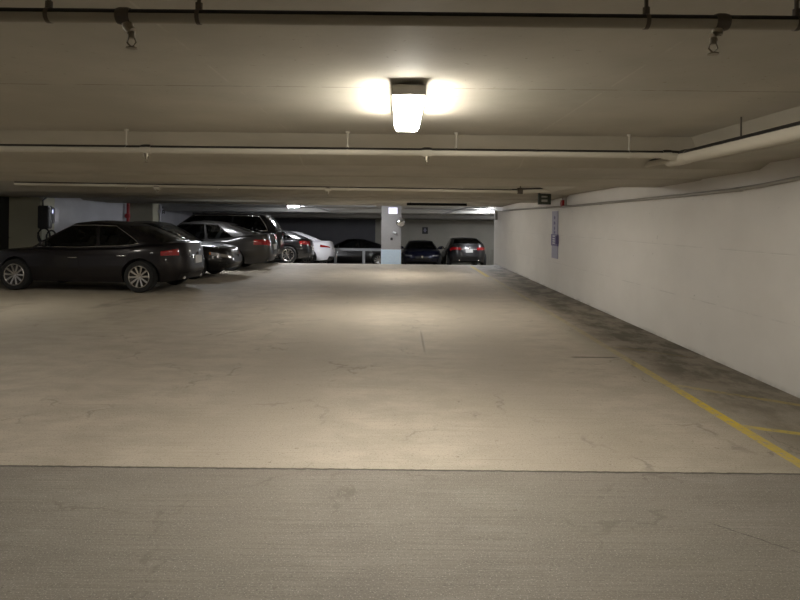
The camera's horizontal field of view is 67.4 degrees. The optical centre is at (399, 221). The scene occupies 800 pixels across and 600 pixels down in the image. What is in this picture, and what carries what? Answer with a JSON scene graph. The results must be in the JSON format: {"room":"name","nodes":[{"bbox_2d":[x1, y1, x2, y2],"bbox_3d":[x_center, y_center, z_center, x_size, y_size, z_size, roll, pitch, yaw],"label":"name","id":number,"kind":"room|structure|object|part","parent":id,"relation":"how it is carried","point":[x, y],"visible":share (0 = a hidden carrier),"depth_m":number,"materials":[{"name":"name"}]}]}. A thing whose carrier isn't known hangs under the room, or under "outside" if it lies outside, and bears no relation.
{"room":"parking garage","nodes":[
{"label":"parking garage","id":0,"kind":"room"},
{"bbox_2d":[54,198,191,232],"bbox_3d":[-10.159,0.764,13.500,0.300,3.860,39.000,1,0,0],"label":"wall","id":1,"kind":"structure","parent":0,"point":[72,211],"depth_m":19.44,"materials":[{"name":"paint"}]},
{"bbox_2d":[0,196,11,249],"bbox_3d":[-9.933,0.321,14.800,0.142,2.150,1.400,1,0,0],"label":"door","id":2,"kind":"structure","parent":1,"relation":"in","point":[4,201],"depth_m":15.08,"materials":[{"name":"paint"}]},
{"bbox_2d":[9,197,54,248],"bbox_3d":[-9.668,0.719,15.550,1.080,3.360,0.600,1,0,0],"label":"wall","id":3,"kind":"structure","parent":1,"relation":"attached to","point":[23,211],"depth_m":15.25,"materials":[{"name":"beige paint"}]},
{"bbox_2d":[37,205,58,241],"bbox_3d":[-8.937,0.091,15.300,0.373,1.009,0.600,1,0,0],"label":"station","id":4,"kind":"object","parent":1,"relation":"attached to","point":[47,215],"visible":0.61,"depth_m":15.02,"materials":[{"name":"black plastic"}]},
{"bbox_2d":[130,203,158,221],"bbox_3d":[-9.683,0.719,22.500,1.050,3.360,0.600,1,0,0],"label":"wall","id":5,"kind":"structure","parent":1,"relation":"attached to","point":[138,211],"depth_m":22.20,"materials":[{"name":"beige paint"}]},
{"bbox_2d":[158,204,161,221],"bbox_3d":[-9.094,0.355,22.723,0.140,2.100,0.125,1,0,0],"label":"vertical conduit","id":6,"kind":"object","parent":1,"relation":"attached to","point":[159,210],"visible":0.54,"depth_m":22.72,"materials":[{"name":"grey metal"}]},
{"bbox_2d":[161,206,165,215],"bbox_3d":[-9.981,-0.534,25.300,0.028,0.540,0.500,1,0,0],"label":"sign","id":7,"kind":"object","parent":1,"relation":"attached to","point":[163,213],"visible":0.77,"depth_m":25.20,"materials":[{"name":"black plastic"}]},
{"bbox_2d":[0,181,568,202],"bbox_3d":[-3.442,-0.734,13.750,14.300,0.325,3.800,1,0,0],"label":"ceiling beam","id":8,"kind":"structure","parent":1,"relation":"attached to","point":[7,188],"depth_m":12.54,"materials":[{"name":"paint"}]},
{"bbox_2d":[81,198,510,206],"bbox_3d":[-3.442,-0.746,19.675,14.300,0.300,2.550,1,0,0],"label":"ceiling beam","id":9,"kind":"structure","parent":1,"relation":"attached to","point":[108,200],"depth_m":19.16,"materials":[{"name":"paint"}]},
{"bbox_2d":[0,130,768,187],"bbox_3d":[-3.443,-0.721,6.725,14.300,0.350,3.150,1,0,0],"label":"ceiling beam","id":10,"kind":"structure","parent":1,"relation":"attached to","point":[14,166],"depth_m":5.80,"materials":[{"name":"paint"}]},
{"bbox_2d":[299,206,353,213],"bbox_3d":[-3.102,-0.502,24.687,0.743,0.270,3.403,1,0,28],"label":"ceiling pipe","id":11,"kind":"object","parent":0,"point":[299,206],"visible":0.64,"depth_m":24.43,"materials":[{"name":"grey metal"}]},
{"bbox_2d":[262,218,493,264],"bbox_3d":[-0.613,1.194,33.150,19.800,3.600,0.300,1,0,0],"label":"wall","id":12,"kind":"structure","parent":0,"point":[440,232],"depth_m":33.00,"materials":[{"name":"beige paint"}]},
{"bbox_2d":[159,203,493,220],"bbox_3d":[-0.744,-0.618,27.075,20.100,0.980,12.450,1,0,0],"label":"ceiling","id":13,"kind":"structure","parent":12,"relation":"attached to","point":[360,212],"depth_m":25.29,"materials":[{"name":"grey concrete"}]},
{"bbox_2d":[161,203,375,206],"bbox_3d":[-4.943,-0.652,22.600,8.100,0.060,0.060,1,0,0],"label":"ceiling pipe","id":14,"kind":"object","parent":13,"relation":"attached to","point":[161,203],"visible":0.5,"depth_m":22.57,"materials":[{"name":"grey metal"}]},
{"bbox_2d":[441,207,488,214],"bbox_3d":[2.257,-0.431,23.751,0.657,0.300,3.404,1,0,-27],"label":"ceiling pipe","id":15,"kind":"object","parent":13,"relation":"attached to","point":[464,207],"visible":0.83,"depth_m":22.95,"materials":[{"name":"grey metal"}]},
{"bbox_2d":[422,227,427,233],"bbox_3d":[1.375,0.469,32.982,0.320,0.370,0.036,1,0,0],"label":"notice","id":16,"kind":"object","parent":12,"relation":"attached to","point":[424,229],"visible":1,"depth_m":32.97,"materials":[{"name":"black plastic"}]},
{"bbox_2d":[0,263,799,599],"bbox_3d":[-0.774,2.292,13.650,20.100,1.600,39.300,1,0,0],"label":"floor","id":17,"kind":"structure","parent":0,"point":[258,431],"depth_m":3.96,"materials":[{"name":"concrete"}]},
{"bbox_2d":[0,220,203,292],"bbox_3d":[-6.607,0.697,13.200,4.509,1.468,2.090,1,0,5],"label":"sedan","id":18,"kind":"object","parent":17,"relation":"on","point":[138,255],"visible":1,"depth_m":12.38,"materials":[{"name":"paint"}]},
{"bbox_2d":[39,240,49,246],"bbox_3d":[-7.319,0.438,12.354,0.122,0.159,0.282,1,0,5],"label":"mirror","id":19,"kind":"object","parent":18,"relation":"attached to","point":[44,243],"depth_m":12.28,"materials":[{"name":"paint"}]},
{"bbox_3d":[-7.092,0.868,12.381,1.011,0.553,0.094,1,0,5],"label":"door","id":20,"kind":"part","parent":18,"relation":"part of","materials":[{"name":"paint"}]},
{"bbox_3d":[-6.437,0.292,12.475,2.234,0.466,0.250,1,0,5],"label":"window trim","id":21,"kind":"part","parent":18,"relation":"part of","materials":[{"name":"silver metal"}]},
{"bbox_3d":[-6.048,0.849,12.294,1.060,0.611,0.092,1,0,4],"label":"door","id":22,"kind":"part","parent":18,"relation":"part of","materials":[{"name":"paint"}]},
{"bbox_2d":[160,249,178,255],"bbox_3d":[-4.747,0.621,12.374,0.366,0.143,0.069,1,0,-26],"label":"tail light","id":23,"kind":"object","parent":18,"relation":"attached to","point":[163,252],"depth_m":12.35,"materials":[{"name":"red plastic"}]},
{"bbox_2d":[178,270,202,279],"bbox_3d":[-4.505,1.142,13.021,0.223,0.144,1.081,1,0,5],"label":"diffuser","id":24,"kind":"object","parent":18,"relation":"attached to","point":[185,274],"depth_m":12.67,"materials":[{"name":"black plastic"}]},
{"bbox_3d":[-4.386,0.796,13.011,0.050,0.160,0.320,1,0,5],"label":"licence plate","id":25,"kind":"part","parent":18,"relation":"part of","materials":[{"name":"white metal"}]},
{"bbox_2d":[125,203,129,221],"bbox_3d":[-9.864,0.297,21.747,0.180,2.200,0.155,1,0,0],"label":"standpipe","id":26,"kind":"object","parent":17,"relation":"on","point":[127,215],"visible":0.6,"depth_m":21.71,"materials":[{"name":"red metal"}]},
{"bbox_2d":[133,221,241,278],"bbox_3d":[-6.540,0.702,16.050,4.506,1.458,2.090,1,0,2],"label":"sedan","id":27,"kind":"object","parent":17,"relation":"on","point":[218,257],"visible":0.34,"depth_m":15.51,"materials":[{"name":"black paint"}]},
{"bbox_2d":[232,253,241,262],"bbox_3d":[-4.342,0.952,15.984,0.102,0.218,0.706,1,0,2],"label":"grille","id":28,"kind":"object","parent":27,"relation":"attached to","point":[236,257],"depth_m":15.87,"materials":[{"name":"black plastic"}]},
{"bbox_2d":[177,221,276,270],"bbox_3d":[-6.257,0.695,18.700,4.759,1.478,2.090,1,0,0],"label":"sedan","id":29,"kind":"object","parent":17,"relation":"on","point":[254,246],"visible":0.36,"depth_m":17.98,"materials":[{"name":"grey paint"}]},
{"bbox_2d":[253,239,270,245],"bbox_3d":[-4.147,0.624,18.095,0.569,0.197,0.118,1,0,-39],"label":"tail light","id":30,"kind":"object","parent":29,"relation":"attached to","point":[256,242],"depth_m":18.04,"materials":[{"name":"red plastic"}]},
{"bbox_2d":[264,256,275,261],"bbox_3d":[-4.027,1.141,18.700,0.232,0.155,1.105,1,0,0],"label":"diffuser","id":31,"kind":"object","parent":29,"relation":"attached to","point":[266,258],"depth_m":18.27,"materials":[{"name":"black plastic"}]},
{"bbox_2d":[178,211,283,253],"bbox_3d":[-6.600,0.520,21.200,4.908,1.822,2.171,1,0,0],"label":"utility vehicle","id":32,"kind":"object","parent":17,"relation":"on","point":[263,223],"visible":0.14,"depth_m":20.51,"materials":[{"name":"black paint"}]},
{"bbox_3d":[-5.847,-0.330,20.610,2.008,0.108,0.036,1,0,0],"label":"roof rail","id":33,"kind":"part","parent":32,"relation":"part of","materials":[{"name":"black metal"}]},
{"bbox_3d":[-6.063,0.047,20.447,3.159,0.584,0.263,1,0,0],"label":"window trim","id":34,"kind":"part","parent":32,"relation":"part of","materials":[{"name":"silver metal"}]},
{"bbox_2d":[275,230,313,262],"bbox_3d":[-5.613,1.010,23.988,4.304,1.445,2.082,1,0,0],"label":"hatchback","id":35,"kind":"object","parent":17,"relation":"on","point":[297,247],"visible":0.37,"depth_m":23.20,"materials":[{"name":"black paint"}]},
{"bbox_2d":[299,241,309,244],"bbox_3d":[-3.693,0.822,23.342,0.502,0.195,0.145,1,0,-43],"label":"tail light","id":36,"kind":"object","parent":35,"relation":"attached to","point":[300,242],"depth_m":23.26,"materials":[{"name":"red plastic"}]},
{"bbox_2d":[272,231,334,262],"bbox_3d":[-5.214,1.175,26.433,4.669,1.578,2.075,1,0,6],"label":"sedan","id":37,"kind":"object","parent":17,"relation":"on","point":[323,250],"visible":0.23,"depth_m":25.75,"materials":[{"name":"white paint"}]},
{"bbox_2d":[320,239,380,263],"bbox_3d":[-2.468,1.579,30.235,4.421,1.504,2.072,1,0,6],"label":"sedan","id":38,"kind":"object","parent":17,"relation":"on","point":[374,257],"visible":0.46,"depth_m":29.41,"materials":[{"name":"black paint"}]},
{"bbox_3d":[-2.829,1.621,29.406,1.012,0.555,0.092,1,-5,0],"label":"door","id":39,"kind":"part","parent":38,"relation":"part of","materials":[{"name":"black paint"}]},
{"bbox_3d":[-1.785,1.597,29.416,1.051,0.623,0.106,1,-5,0],"label":"door","id":40,"kind":"part","parent":38,"relation":"part of","materials":[{"name":"black paint"}]},
{"bbox_2d":[334,248,380,263],"bbox_3d":[-1.867,1.619,27.600,2.600,0.820,0.100,1,0,0],"label":"guard rail","id":41,"kind":"object","parent":17,"relation":"on","point":[363,250],"visible":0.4,"depth_m":27.57,"materials":[{"name":"grey metal"}]},
{"bbox_3d":[-2.967,1.658,27.600,0.120,0.720,0.100,1,0,0],"label":"post","id":42,"kind":"part","parent":41,"relation":"part of","materials":[{"name":"grey metal"}]},
{"bbox_3d":[-1.863,1.270,27.600,2.600,0.120,0.060,1,0,0],"label":"rail","id":43,"kind":"part","parent":41,"relation":"part of","materials":[{"name":"grey metal"}]},
{"bbox_3d":[-1.668,1.672,27.600,0.120,0.720,0.100,1,0,0],"label":"post","id":44,"kind":"part","parent":41,"relation":"part of","materials":[{"name":"grey metal"}]},
{"bbox_2d":[381,206,400,263],"bbox_3d":[-0.336,0.582,23.350,0.770,2.600,0.710,1,0,0],"label":"concrete column","id":45,"kind":"structure","parent":17,"relation":"on","point":[390,249],"depth_m":23.00,"materials":[{"name":"paint"}]},
{"bbox_2d":[388,207,397,213],"bbox_3d":[-0.266,-0.433,22.966,0.360,0.260,0.068,1,0,0],"label":"exit sign","id":46,"kind":"object","parent":45,"relation":"attached to","point":[391,210],"visible":1,"depth_m":22.93,"materials":[{"name":"white plastic"}]},
{"bbox_3d":[-0.266,-0.433,22.936,0.330,0.230,0.008,1,0,0],"label":"lit panel","id":47,"kind":"part","parent":46,"relation":"part of","materials":[{"name":"white plastic"}]},
{"bbox_2d":[396,218,404,226],"bbox_3d":[0.015,0.010,22.861,0.303,0.350,0.234,1,0,34],"label":"convex mirror","id":48,"kind":"object","parent":45,"relation":"attached to","point":[400,222],"visible":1,"depth_m":22.80,"materials":[{"name":"silver glass"}]},
{"bbox_2d":[401,240,442,264],"bbox_3d":[1.040,1.623,29.447,2.106,1.451,4.531,1,0,4],"label":"sedan","id":49,"kind":"object","parent":17,"relation":"on","point":[415,251],"visible":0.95,"depth_m":27.74,"materials":[{"name":"blue paint"}]},
{"bbox_2d":[415,256,428,258],"bbox_3d":[1.003,1.621,27.225,0.688,0.114,0.063,1,-5,0],"label":"grille","id":50,"kind":"object","parent":49,"relation":"attached to","point":[416,257],"depth_m":27.20,"materials":[{"name":"black plastic"}]},
{"bbox_2d":[441,237,485,264],"bbox_3d":[2.993,1.540,29.241,2.087,1.596,4.692,1,0,1],"label":"hatchback","id":51,"kind":"object","parent":17,"relation":"on","point":[460,250],"visible":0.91,"depth_m":27.17,"materials":[{"name":"black paint"}]},
{"bbox_2d":[456,258,480,260],"bbox_3d":[3.099,1.698,27.027,1.117,0.148,0.230,1,-5,-2],"label":"diffuser","id":52,"kind":"object","parent":51,"relation":"attached to","point":[457,259],"depth_m":26.97,"materials":[{"name":"black plastic"}]},
{"bbox_2d":[0,0,799,136],"bbox_3d":[-3.490,-0.947,7.450,14.600,0.300,26.900,1,0,0],"label":"ceiling","id":53,"kind":"structure","parent":0,"point":[54,76],"depth_m":3.05,"materials":[{"name":"paint"}]},
{"bbox_2d":[14,182,517,194],"bbox_3d":[-2.588,-0.657,11.600,9.710,0.261,0.090,1,0,0],"label":"pipe","id":54,"kind":"object","parent":53,"relation":"hanging from","point":[157,187],"visible":0.92,"depth_m":11.57,"materials":[{"name":"metal"}]},
{"bbox_2d":[517,186,549,193],"bbox_3d":[2.703,-0.633,11.479,0.943,0.197,0.150,1,0,18],"label":"pipe","id":55,"kind":"object","parent":54,"relation":"attached to","point":[520,190],"visible":0.76,"depth_m":11.51,"materials":[{"name":"metal"}]},
{"bbox_2d":[0,129,671,165],"bbox_3d":[-3.788,-0.659,5.070,12.210,0.282,0.082,1,0,0],"label":"pipe","id":56,"kind":"object","parent":53,"relation":"hanging from","point":[145,149],"visible":1,"depth_m":5.04,"materials":[{"name":"metal"}]},
{"bbox_2d":[0,0,799,55],"bbox_3d":[-0.953,-0.639,1.750,6.480,0.262,0.051,1,0,0],"label":"pipe","id":57,"kind":"object","parent":53,"relation":"hanging from","point":[126,17],"visible":1,"depth_m":1.73,"materials":[{"name":"metal"}]},
{"bbox_2d":[392,84,425,131],"bbox_3d":[0.047,-0.698,3.720,0.182,0.127,1.036,1,0,0],"label":"fluorescent light","id":58,"kind":"object","parent":53,"relation":"attached to","point":[408,99],"visible":1,"depth_m":3.30,"materials":[{"name":"white plastic"}]},
{"bbox_2d":[407,202,466,205],"bbox_3d":[1.127,-0.623,18.360,1.840,0.250,0.040,1,0,0],"label":"bar","id":59,"kind":"object","parent":53,"relation":"hanging from","point":[410,203],"visible":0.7,"depth_m":18.34,"materials":[{"name":"metal"}]},
{"bbox_2d":[479,209,490,211],"bbox_3d":[3.425,-0.478,24.300,0.456,0.127,0.182,1,0,29],"label":"fluorescent light","id":60,"kind":"object","parent":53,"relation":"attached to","point":[482,210],"visible":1,"depth_m":24.21,"materials":[{"name":"white plastic"}]},
{"bbox_2d":[538,193,550,204],"bbox_3d":[2.936,-0.542,12.200,0.250,0.375,0.080,1,0,0],"label":"hanging sign","id":61,"kind":"object","parent":53,"relation":"hanging from","point":[543,199],"visible":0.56,"depth_m":12.18,"materials":[{"name":"metal"}]},
{"bbox_2d":[645,117,799,166],"bbox_3d":[2.356,-0.609,2.450,0.186,0.252,6.901,1,0,0],"label":"pipe","id":62,"kind":"object","parent":53,"relation":"hanging from","point":[787,133],"visible":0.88,"depth_m":4.20,"materials":[{"name":"metal"}]},
{"bbox_2d":[494,207,495,264],"bbox_3d":[6.395,0.517,22.150,5.800,2.700,0.300,1,0,0],"label":"wall","id":63,"kind":"structure","parent":0,"point":[494,207],"depth_m":22.18,"materials":[{"name":"white paint"}]},
{"bbox_2d":[495,158,799,397],"bbox_3d":[3.645,0.458,8.000,0.300,2.760,28.000,1,0,0],"label":"wall","id":64,"kind":"structure","parent":0,"point":[716,277],"depth_m":7.18,"materials":[{"name":"white paint"}]},
{"bbox_2d":[405,208,493,210],"bbox_3d":[2.055,-0.498,24.300,3.700,0.060,0.060,1,0,0],"label":"ceiling pipe","id":65,"kind":"object","parent":64,"relation":"attached to","point":[405,208],"visible":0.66,"depth_m":24.27,"materials":[{"name":"grey metal"}]},
{"bbox_2d":[551,211,558,258],"bbox_3d":[3.462,0.286,13.485,0.070,1.060,0.570,1,0,0],"label":"wall sign","id":66,"kind":"object","parent":64,"relation":"attached to","point":[554,236],"visible":1,"depth_m":13.44,"materials":[{"name":"grey metal"}]},
{"bbox_2d":[560,197,566,205],"bbox_3d":[3.470,-0.434,12.755,0.070,0.240,0.329,1,0,0],"label":"fire alarm","id":67,"kind":"object","parent":64,"relation":"attached to","point":[562,200],"visible":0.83,"depth_m":12.78,"materials":[{"name":"red plastic"}]},
{"bbox_2d":[489,106,799,203],"bbox_3d":[3.107,-0.651,7.450,1.200,0.168,26.900,1,0,0],"label":"ceiling beam","id":68,"kind":"structure","parent":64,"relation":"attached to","point":[791,150],"depth_m":4.90,"materials":[{"name":"paint"}]},
{"bbox_2d":[494,176,799,219],"bbox_3d":[3.463,-0.299,11.375,0.080,0.431,20.750,1,0,0],"label":"conduit","id":69,"kind":"object","parent":64,"relation":"attached to","point":[796,178],"visible":1,"depth_m":7.22,"materials":[{"name":"metal"}]}
]}

